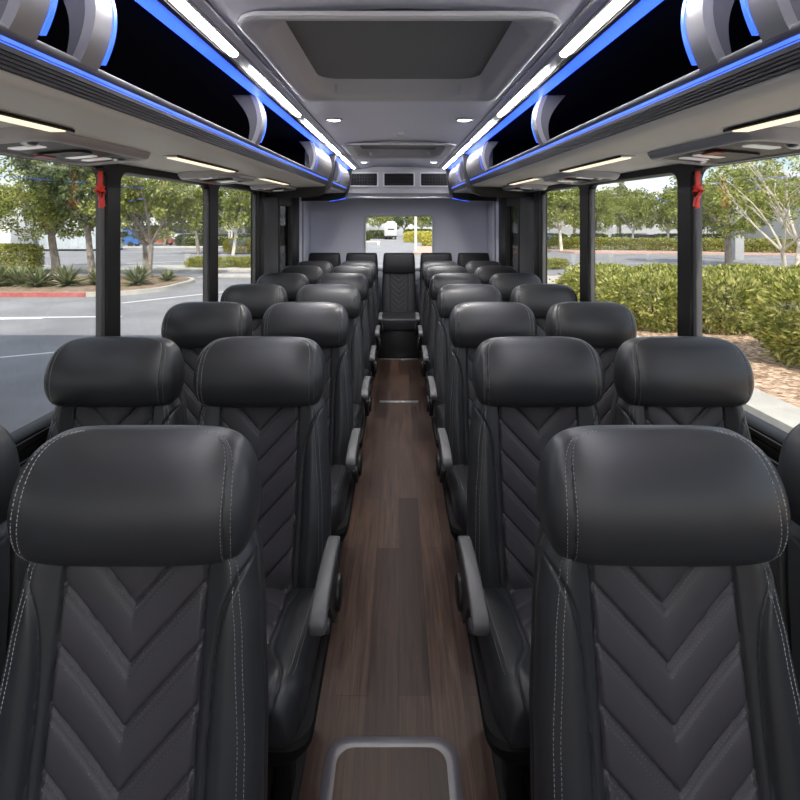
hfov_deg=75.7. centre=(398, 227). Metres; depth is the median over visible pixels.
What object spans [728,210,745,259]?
pillar
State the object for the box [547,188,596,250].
tree
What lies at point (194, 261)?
bush
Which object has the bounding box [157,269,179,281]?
agave
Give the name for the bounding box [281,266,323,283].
passenger seat
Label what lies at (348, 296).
passenger seat
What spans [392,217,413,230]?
tree
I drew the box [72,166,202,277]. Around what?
tree
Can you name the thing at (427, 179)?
grille
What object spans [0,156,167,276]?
tree
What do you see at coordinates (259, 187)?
unit
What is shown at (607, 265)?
bush
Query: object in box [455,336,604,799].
passenger seat
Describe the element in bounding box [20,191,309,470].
wall
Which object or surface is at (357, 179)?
grille
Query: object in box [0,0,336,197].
luggage rack
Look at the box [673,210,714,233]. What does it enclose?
tree
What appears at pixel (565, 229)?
building
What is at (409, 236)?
bush
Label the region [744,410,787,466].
trim
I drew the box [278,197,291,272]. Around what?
window
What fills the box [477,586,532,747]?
cushion
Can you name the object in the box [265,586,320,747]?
cushion
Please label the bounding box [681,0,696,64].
light
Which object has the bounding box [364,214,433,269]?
window
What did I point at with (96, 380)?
passenger seat
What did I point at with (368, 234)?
bush
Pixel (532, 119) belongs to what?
light
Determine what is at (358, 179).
vent
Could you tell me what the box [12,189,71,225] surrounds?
tree
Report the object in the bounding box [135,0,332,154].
strip light
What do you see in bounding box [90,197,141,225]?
tree
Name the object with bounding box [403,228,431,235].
bush
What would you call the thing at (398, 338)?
seat
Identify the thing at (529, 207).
wall
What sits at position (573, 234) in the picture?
bush
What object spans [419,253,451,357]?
seat
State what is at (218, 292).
road marking
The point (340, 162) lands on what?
strip light
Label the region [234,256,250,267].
bush
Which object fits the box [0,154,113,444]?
window
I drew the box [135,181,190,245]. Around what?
tree
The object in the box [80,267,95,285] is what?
agave
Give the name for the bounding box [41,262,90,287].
agave
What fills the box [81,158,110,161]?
reading lamp
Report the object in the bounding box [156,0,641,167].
ceiling
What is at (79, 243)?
storage container
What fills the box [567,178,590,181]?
speaker grille
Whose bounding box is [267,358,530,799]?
floor
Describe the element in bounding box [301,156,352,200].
luggage rack
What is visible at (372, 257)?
seat
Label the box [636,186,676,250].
tree
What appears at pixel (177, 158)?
strip light
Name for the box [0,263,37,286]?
agave
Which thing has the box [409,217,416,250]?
post
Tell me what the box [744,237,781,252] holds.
bush
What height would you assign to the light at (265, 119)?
0.174 m
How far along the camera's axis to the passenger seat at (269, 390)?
1.55 m
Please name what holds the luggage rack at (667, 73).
attached to the wall at (529, 207)
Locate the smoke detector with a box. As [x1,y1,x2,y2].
[393,132,404,135]
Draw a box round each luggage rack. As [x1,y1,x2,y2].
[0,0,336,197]
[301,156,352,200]
[445,156,496,200]
[461,0,799,197]
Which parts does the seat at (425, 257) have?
backrest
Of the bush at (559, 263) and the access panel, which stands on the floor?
the access panel
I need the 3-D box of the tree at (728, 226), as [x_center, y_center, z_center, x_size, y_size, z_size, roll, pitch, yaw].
[20.685,-1.112,31.887,6.939,7.118,7.881,0,0,-17]
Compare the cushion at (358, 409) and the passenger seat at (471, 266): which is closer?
the cushion at (358, 409)
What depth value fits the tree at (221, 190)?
44.80 m
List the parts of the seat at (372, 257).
backrest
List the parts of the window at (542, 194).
sash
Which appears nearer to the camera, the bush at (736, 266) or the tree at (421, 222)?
the bush at (736, 266)
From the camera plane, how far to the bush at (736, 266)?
17.64 m
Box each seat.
[0,425,25,682]
[0,425,268,799]
[26,336,186,568]
[161,302,252,424]
[193,336,342,799]
[220,284,287,335]
[256,273,308,301]
[261,302,361,565]
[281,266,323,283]
[295,284,371,448]
[296,261,332,273]
[308,253,340,267]
[316,273,376,395]
[331,266,380,370]
[340,261,382,372]
[346,253,378,357]
[378,253,419,357]
[415,261,457,372]
[417,266,466,370]
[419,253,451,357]
[421,273,481,395]
[426,284,502,448]
[436,302,536,565]
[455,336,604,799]
[457,253,489,267]
[465,261,501,273]
[474,266,516,283]
[489,273,541,301]
[510,284,577,335]
[529,425,799,799]
[545,302,636,424]
[611,336,771,568]
[772,423,799,691]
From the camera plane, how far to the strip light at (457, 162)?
5.17 m
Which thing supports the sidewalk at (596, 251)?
on the ground at (23, 399)
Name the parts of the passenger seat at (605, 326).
backrest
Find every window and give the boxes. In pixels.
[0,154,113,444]
[114,164,213,335]
[214,184,258,301]
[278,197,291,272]
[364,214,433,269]
[506,197,519,272]
[539,184,583,301]
[584,164,683,335]
[684,153,799,444]
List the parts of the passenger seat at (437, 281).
armrest, seat, backrest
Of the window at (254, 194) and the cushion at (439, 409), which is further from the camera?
the window at (254, 194)
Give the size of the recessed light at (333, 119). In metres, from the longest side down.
0.100 x 0.100 x 0.014 m
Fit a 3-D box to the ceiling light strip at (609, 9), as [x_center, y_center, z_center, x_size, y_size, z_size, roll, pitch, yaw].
[0.511,-0.552,1.825,0.051,0.288,8.250,0,0,0]
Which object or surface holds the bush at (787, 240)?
on the ground at (23, 399)
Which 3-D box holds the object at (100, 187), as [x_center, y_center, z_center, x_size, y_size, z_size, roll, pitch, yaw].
[-1.123,-0.152,1.933,0.042,0.158,0.033,0,0,0]
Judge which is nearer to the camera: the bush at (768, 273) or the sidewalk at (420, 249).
the bush at (768, 273)
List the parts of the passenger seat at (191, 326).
backrest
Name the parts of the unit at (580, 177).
plate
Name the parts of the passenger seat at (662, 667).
backrest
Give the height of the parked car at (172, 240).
1.500 m
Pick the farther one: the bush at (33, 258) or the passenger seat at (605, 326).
the bush at (33, 258)
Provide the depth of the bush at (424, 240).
64.55 m
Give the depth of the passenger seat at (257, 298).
3.13 m
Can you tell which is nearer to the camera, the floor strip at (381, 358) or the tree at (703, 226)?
the floor strip at (381, 358)
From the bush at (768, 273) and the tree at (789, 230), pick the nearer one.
the bush at (768, 273)
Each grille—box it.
[38,150,92,157]
[207,178,232,181]
[351,173,376,185]
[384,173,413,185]
[421,173,446,185]
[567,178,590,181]
[705,150,759,157]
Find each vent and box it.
[350,172,377,186]
[383,172,414,186]
[420,172,447,186]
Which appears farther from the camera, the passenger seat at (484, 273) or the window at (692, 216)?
the passenger seat at (484, 273)
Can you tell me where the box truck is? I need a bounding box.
[384,221,396,238]
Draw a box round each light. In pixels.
[0,111,74,131]
[39,0,57,35]
[101,0,116,64]
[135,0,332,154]
[163,155,238,171]
[257,178,290,184]
[260,101,266,142]
[325,117,342,121]
[336,157,349,168]
[448,157,461,168]
[455,117,472,121]
[465,0,662,154]
[507,178,540,184]
[531,101,537,142]
[559,155,634,171]
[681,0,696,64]
[723,110,799,131]
[740,0,758,35]
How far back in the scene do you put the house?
54.29 m
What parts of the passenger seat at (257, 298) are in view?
backrest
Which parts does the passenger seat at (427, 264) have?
backrest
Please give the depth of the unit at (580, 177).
2.66 m
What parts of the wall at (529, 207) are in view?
black panel, dark panel, black panel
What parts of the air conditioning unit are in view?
bright trim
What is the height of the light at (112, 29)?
0.174 m
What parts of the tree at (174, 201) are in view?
crown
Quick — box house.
[738,170,799,250]
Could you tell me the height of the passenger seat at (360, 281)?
1.081 m
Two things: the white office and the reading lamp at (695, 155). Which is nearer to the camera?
the reading lamp at (695, 155)
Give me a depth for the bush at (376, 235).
111.02 m
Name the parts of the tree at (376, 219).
crown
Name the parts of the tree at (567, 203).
crown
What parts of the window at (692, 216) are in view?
sash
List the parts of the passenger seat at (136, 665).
backrest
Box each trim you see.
[10,410,53,466]
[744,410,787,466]
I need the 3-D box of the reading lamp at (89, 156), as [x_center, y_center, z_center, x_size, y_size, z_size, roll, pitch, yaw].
[-0.990,-0.222,1.606,0.085,0.003,0.044,-5,2,0]
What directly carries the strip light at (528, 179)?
attached to the luggage rack at (667, 73)
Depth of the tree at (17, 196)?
25.28 m
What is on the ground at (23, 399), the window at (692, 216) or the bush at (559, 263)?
the bush at (559, 263)
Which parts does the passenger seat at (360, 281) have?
backrest, seat, armrest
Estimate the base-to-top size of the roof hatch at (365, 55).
0.135 m
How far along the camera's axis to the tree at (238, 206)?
42.95 m
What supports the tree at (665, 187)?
on the ground at (23, 399)
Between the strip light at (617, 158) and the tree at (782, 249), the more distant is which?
the tree at (782, 249)
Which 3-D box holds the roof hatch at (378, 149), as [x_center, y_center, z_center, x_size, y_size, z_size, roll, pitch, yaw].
[0.000,-0.675,4.300,0.846,0.135,0.996,0,0,0]
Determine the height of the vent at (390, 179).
0.171 m
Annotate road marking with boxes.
[0,316,121,317]
[0,318,41,318]
[0,352,53,357]
[124,292,219,302]
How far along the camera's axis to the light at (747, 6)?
0.84 m
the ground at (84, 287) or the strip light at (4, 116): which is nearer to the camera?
the strip light at (4, 116)
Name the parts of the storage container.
rail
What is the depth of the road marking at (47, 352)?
9.47 m
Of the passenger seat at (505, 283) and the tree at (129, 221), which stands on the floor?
the passenger seat at (505, 283)
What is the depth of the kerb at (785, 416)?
6.19 m
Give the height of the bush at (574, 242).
1.702 m
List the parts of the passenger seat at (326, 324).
backrest, seat, armrest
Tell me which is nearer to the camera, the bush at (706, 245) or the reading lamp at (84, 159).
the reading lamp at (84, 159)
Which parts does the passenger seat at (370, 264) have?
backrest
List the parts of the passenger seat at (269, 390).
backrest, seat, armrest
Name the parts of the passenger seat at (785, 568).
backrest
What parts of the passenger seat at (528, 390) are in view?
armrest, seat, backrest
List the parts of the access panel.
panel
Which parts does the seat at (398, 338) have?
seat, backrest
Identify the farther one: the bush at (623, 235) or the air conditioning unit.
the bush at (623, 235)
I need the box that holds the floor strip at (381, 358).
[381,358,416,359]
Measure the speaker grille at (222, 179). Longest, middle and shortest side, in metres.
0.130 x 0.090 x 0.007 m
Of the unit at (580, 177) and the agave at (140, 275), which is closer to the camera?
the unit at (580, 177)
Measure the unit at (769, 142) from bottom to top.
0.068 m
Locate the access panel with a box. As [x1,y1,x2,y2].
[319,737,462,799]
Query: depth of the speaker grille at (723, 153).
1.49 m
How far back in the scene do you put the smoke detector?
3.42 m
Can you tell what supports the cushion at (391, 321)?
on the seat at (398, 338)
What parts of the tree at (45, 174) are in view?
crown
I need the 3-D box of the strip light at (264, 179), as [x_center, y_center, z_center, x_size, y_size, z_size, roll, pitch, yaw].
[-0.831,-0.312,3.460,0.059,0.032,0.710,0,0,0]
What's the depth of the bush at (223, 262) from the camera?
29.06 m
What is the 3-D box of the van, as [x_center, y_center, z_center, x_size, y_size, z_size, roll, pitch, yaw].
[-34.500,1.280,64.000,5.000,2.100,1.800,0,0,0]
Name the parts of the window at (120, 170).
sash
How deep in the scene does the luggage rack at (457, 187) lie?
5.70 m
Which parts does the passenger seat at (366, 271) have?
backrest, armrest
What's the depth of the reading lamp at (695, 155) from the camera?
1.60 m
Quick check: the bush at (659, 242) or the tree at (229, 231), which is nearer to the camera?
the bush at (659, 242)
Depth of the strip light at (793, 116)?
1.14 m
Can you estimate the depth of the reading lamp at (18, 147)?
1.36 m
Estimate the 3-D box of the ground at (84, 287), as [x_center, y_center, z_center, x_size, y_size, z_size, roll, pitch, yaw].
[-24.300,2.195,20.450,31.000,0.070,5.700,0,0,0]
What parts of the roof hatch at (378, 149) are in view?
lid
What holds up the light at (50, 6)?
attached to the luggage rack at (126, 73)
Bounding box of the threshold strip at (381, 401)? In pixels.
[380,400,417,402]
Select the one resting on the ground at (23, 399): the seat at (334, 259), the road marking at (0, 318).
the road marking at (0, 318)
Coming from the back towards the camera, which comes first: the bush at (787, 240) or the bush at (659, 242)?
the bush at (659, 242)
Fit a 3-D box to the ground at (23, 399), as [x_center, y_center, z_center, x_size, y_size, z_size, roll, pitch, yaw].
[0.000,2.480,100.000,320.000,0.300,320.000,0,0,0]
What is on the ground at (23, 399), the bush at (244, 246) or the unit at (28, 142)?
the bush at (244, 246)
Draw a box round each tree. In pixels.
[0,156,95,272]
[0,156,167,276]
[0,183,22,217]
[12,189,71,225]
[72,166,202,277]
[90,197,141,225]
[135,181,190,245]
[165,182,232,254]
[196,186,243,237]
[200,188,250,254]
[223,193,250,233]
[368,217,392,232]
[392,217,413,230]
[408,217,431,228]
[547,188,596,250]
[567,187,629,234]
[597,182,641,236]
[604,184,648,233]
[609,187,659,237]
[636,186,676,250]
[644,185,711,227]
[665,161,799,265]
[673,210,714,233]
[703,196,747,232]
[704,155,799,267]
[725,159,799,248]
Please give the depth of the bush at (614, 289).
11.05 m
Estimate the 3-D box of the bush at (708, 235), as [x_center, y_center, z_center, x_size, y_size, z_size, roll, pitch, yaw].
[42.000,1.608,68.004,5.196,1.919,2.591,0,0,11]
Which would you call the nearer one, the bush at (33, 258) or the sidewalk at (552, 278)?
the sidewalk at (552, 278)
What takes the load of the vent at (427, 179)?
attached to the air conditioning unit
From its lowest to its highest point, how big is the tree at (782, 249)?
6.471 m
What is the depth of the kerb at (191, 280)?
18.62 m
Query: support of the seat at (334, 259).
on the floor
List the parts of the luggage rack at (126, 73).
bracket trim, bracket trim, trim, bracket trim, bracket trim, panel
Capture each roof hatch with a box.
[237,9,560,101]
[343,141,454,158]
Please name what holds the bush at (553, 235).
on the ground at (23, 399)
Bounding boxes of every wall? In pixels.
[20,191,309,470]
[310,199,487,311]
[488,191,777,470]
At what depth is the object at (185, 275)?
24.61 m
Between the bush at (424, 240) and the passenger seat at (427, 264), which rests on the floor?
the passenger seat at (427, 264)
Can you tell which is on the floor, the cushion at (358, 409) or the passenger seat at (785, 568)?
the passenger seat at (785, 568)
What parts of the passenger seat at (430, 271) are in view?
armrest, backrest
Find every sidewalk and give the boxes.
[16,265,250,271]
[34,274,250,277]
[123,246,222,247]
[412,246,431,254]
[547,248,578,252]
[547,276,562,282]
[574,250,795,254]
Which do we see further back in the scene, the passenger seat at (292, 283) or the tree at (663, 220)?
the tree at (663, 220)
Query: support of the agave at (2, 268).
on the ground at (84, 287)
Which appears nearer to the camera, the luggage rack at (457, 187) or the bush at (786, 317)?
the luggage rack at (457, 187)
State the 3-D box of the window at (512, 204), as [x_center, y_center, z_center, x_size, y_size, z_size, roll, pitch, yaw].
[1.165,0.138,5.150,0.070,1.054,0.580,0,0,0]
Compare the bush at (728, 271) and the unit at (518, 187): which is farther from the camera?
the bush at (728, 271)
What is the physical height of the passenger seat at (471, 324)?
1.081 m
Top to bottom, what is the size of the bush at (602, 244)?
1.702 m
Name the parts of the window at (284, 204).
pane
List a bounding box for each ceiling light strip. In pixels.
[166,0,356,168]
[441,0,631,168]
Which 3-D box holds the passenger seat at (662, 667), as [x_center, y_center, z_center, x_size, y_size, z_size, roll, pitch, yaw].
[0.427,0.895,0.680,0.503,1.081,0.631,0,0,0]
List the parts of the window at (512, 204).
pane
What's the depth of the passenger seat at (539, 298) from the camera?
3.13 m
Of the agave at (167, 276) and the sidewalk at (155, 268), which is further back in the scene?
the sidewalk at (155, 268)
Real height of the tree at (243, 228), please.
8.567 m
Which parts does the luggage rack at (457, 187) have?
panel, rub rail, bracket trim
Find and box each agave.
[0,263,17,285]
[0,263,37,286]
[11,266,57,287]
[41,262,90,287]
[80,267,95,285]
[121,262,157,286]
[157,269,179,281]
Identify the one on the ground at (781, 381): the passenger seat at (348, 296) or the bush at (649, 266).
the bush at (649, 266)
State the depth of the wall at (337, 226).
6.60 m
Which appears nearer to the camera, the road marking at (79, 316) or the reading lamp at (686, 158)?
the reading lamp at (686, 158)
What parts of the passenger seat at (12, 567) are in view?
backrest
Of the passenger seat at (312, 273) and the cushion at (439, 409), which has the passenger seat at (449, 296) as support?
the cushion at (439, 409)
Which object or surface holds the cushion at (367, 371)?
on the passenger seat at (360, 281)
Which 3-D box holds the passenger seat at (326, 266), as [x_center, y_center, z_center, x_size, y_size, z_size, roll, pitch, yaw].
[-0.895,0.889,5.230,0.458,1.081,0.631,0,0,0]
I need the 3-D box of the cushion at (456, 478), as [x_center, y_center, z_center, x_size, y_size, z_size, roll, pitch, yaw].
[0.436,1.053,2.103,0.452,0.117,0.450,0,0,0]
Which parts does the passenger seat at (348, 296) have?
backrest, seat, armrest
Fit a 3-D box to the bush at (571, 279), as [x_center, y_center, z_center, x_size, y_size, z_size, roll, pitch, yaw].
[6.390,1.742,15.541,3.506,1.208,2.984,0,0,0]
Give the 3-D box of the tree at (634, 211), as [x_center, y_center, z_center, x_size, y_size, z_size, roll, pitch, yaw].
[29.054,-1.372,64.136,6.080,7.630,6.181,0,0,-1]
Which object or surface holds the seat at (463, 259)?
on the floor
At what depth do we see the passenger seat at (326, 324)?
2.33 m
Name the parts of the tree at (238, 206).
crown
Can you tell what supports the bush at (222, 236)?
on the ground at (23, 399)
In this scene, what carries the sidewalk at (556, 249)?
on the ground at (23, 399)
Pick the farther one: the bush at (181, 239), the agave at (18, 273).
the bush at (181, 239)
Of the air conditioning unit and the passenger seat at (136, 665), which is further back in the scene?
the air conditioning unit
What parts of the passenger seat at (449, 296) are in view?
armrest, seat, backrest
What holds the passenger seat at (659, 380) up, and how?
on the floor
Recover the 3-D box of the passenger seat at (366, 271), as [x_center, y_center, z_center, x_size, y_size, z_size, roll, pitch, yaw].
[-0.413,0.889,4.533,0.503,1.081,0.631,0,0,0]
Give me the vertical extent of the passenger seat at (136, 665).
1.081 m
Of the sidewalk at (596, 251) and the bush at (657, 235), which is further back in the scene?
the bush at (657, 235)
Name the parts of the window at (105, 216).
sash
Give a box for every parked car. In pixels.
[146,234,175,244]
[624,234,655,242]
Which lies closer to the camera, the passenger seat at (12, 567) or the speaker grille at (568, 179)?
the passenger seat at (12, 567)
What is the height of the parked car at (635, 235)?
1.500 m
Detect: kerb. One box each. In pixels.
[0,292,85,296]
[86,276,194,296]
[636,335,799,432]
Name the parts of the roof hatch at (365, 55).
latch knob, lid, latch knob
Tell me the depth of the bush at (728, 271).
15.01 m
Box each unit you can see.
[0,127,150,164]
[178,170,254,184]
[250,184,296,191]
[346,167,451,198]
[501,184,547,191]
[543,170,619,184]
[647,127,799,164]
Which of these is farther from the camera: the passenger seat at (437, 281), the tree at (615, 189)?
the tree at (615, 189)
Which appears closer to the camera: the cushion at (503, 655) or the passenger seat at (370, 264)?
the cushion at (503, 655)
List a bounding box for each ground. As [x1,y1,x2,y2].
[0,233,795,432]
[0,276,189,291]
[547,275,799,407]
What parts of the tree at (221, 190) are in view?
crown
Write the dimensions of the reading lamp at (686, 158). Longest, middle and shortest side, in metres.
0.085 x 0.044 x 0.003 m
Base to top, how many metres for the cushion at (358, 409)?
0.117 m
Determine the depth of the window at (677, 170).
2.41 m
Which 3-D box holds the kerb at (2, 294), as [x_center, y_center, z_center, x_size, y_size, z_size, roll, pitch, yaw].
[-25.300,2.253,17.430,29.400,0.153,0.140,0,0,0]
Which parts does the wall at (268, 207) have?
black panel, dark panel, black panel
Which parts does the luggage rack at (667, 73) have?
panel, bracket trim, bracket trim, trim, bracket trim, bracket trim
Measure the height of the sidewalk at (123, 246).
0.100 m
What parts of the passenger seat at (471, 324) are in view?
armrest, seat, backrest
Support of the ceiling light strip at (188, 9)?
attached to the ceiling
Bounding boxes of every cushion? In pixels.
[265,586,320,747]
[330,464,351,531]
[353,404,363,427]
[365,369,370,375]
[382,312,415,330]
[427,369,432,375]
[434,404,444,427]
[446,464,467,531]
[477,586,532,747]
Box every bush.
[0,243,45,272]
[174,233,202,245]
[181,256,202,267]
[218,233,242,245]
[218,256,241,267]
[222,237,250,253]
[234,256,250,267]
[238,233,250,237]
[366,231,370,240]
[367,230,392,238]
[402,231,428,242]
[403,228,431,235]
[421,231,431,245]
[547,233,567,241]
[547,236,579,249]
[547,257,571,269]
[549,266,656,304]
[565,262,635,291]
[570,233,608,240]
[595,236,635,249]
[596,269,720,333]
[611,233,642,242]
[630,237,676,250]
[634,262,712,271]
[642,266,727,305]
[653,233,676,245]
[653,270,769,334]
[676,237,724,251]
[702,233,723,244]
[706,262,793,270]
[713,267,775,281]
[722,265,799,328]
[738,270,799,367]
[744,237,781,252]
[780,263,799,270]
[781,238,796,252]
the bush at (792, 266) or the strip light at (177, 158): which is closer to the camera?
the strip light at (177, 158)
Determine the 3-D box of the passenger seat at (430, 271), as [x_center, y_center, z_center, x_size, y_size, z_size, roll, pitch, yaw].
[0.413,0.889,4.533,0.503,1.081,0.631,0,0,0]
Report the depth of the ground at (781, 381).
8.12 m
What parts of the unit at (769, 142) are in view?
plate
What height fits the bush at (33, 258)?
1.700 m
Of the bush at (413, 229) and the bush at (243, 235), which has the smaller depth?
the bush at (243, 235)
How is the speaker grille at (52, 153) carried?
attached to the unit at (28, 142)
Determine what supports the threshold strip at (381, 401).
on the floor
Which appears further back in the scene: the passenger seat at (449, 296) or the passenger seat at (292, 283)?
the passenger seat at (292, 283)
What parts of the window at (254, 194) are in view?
sash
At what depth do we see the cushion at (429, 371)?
3.77 m
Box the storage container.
[26,226,122,250]
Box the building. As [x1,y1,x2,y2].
[547,217,722,239]
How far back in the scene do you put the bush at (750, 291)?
10.65 m
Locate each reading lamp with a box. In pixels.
[7,145,46,149]
[66,155,96,158]
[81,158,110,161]
[679,157,708,160]
[693,154,723,157]
[742,144,780,148]
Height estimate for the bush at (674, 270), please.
1.208 m
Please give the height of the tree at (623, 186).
10.125 m
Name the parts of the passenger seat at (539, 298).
backrest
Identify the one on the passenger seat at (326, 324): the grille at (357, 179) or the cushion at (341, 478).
the cushion at (341, 478)
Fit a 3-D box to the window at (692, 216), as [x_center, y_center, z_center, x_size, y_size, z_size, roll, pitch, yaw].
[1.165,0.194,0.973,0.070,0.942,2.145,0,0,0]
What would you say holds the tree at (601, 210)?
on the ground at (23, 399)
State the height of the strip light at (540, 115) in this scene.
0.239 m
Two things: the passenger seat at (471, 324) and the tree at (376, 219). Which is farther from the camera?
the tree at (376, 219)
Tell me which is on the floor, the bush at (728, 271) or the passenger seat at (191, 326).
the passenger seat at (191, 326)
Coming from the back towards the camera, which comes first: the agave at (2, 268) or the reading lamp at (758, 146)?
the agave at (2, 268)
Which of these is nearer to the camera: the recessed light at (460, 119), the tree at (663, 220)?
the recessed light at (460, 119)
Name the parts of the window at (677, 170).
sash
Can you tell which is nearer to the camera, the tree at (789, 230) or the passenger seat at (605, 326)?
the passenger seat at (605, 326)
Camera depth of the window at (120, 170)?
2.41 m
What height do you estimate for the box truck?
3.750 m
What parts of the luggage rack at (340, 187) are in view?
bracket trim, rub rail, panel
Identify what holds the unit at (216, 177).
attached to the luggage rack at (126, 73)
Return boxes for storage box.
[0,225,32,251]
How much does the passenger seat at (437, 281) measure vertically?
1.081 m
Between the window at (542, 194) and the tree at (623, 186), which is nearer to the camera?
the window at (542, 194)
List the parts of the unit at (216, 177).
plate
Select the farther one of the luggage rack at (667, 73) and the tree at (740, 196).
the tree at (740, 196)
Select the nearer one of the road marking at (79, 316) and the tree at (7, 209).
the road marking at (79, 316)
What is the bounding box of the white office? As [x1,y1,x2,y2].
[64,213,250,238]
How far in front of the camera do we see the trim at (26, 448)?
1.58 m
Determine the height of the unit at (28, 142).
0.068 m
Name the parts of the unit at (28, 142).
plate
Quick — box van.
[123,230,141,245]
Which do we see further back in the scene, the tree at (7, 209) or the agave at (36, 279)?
the tree at (7, 209)

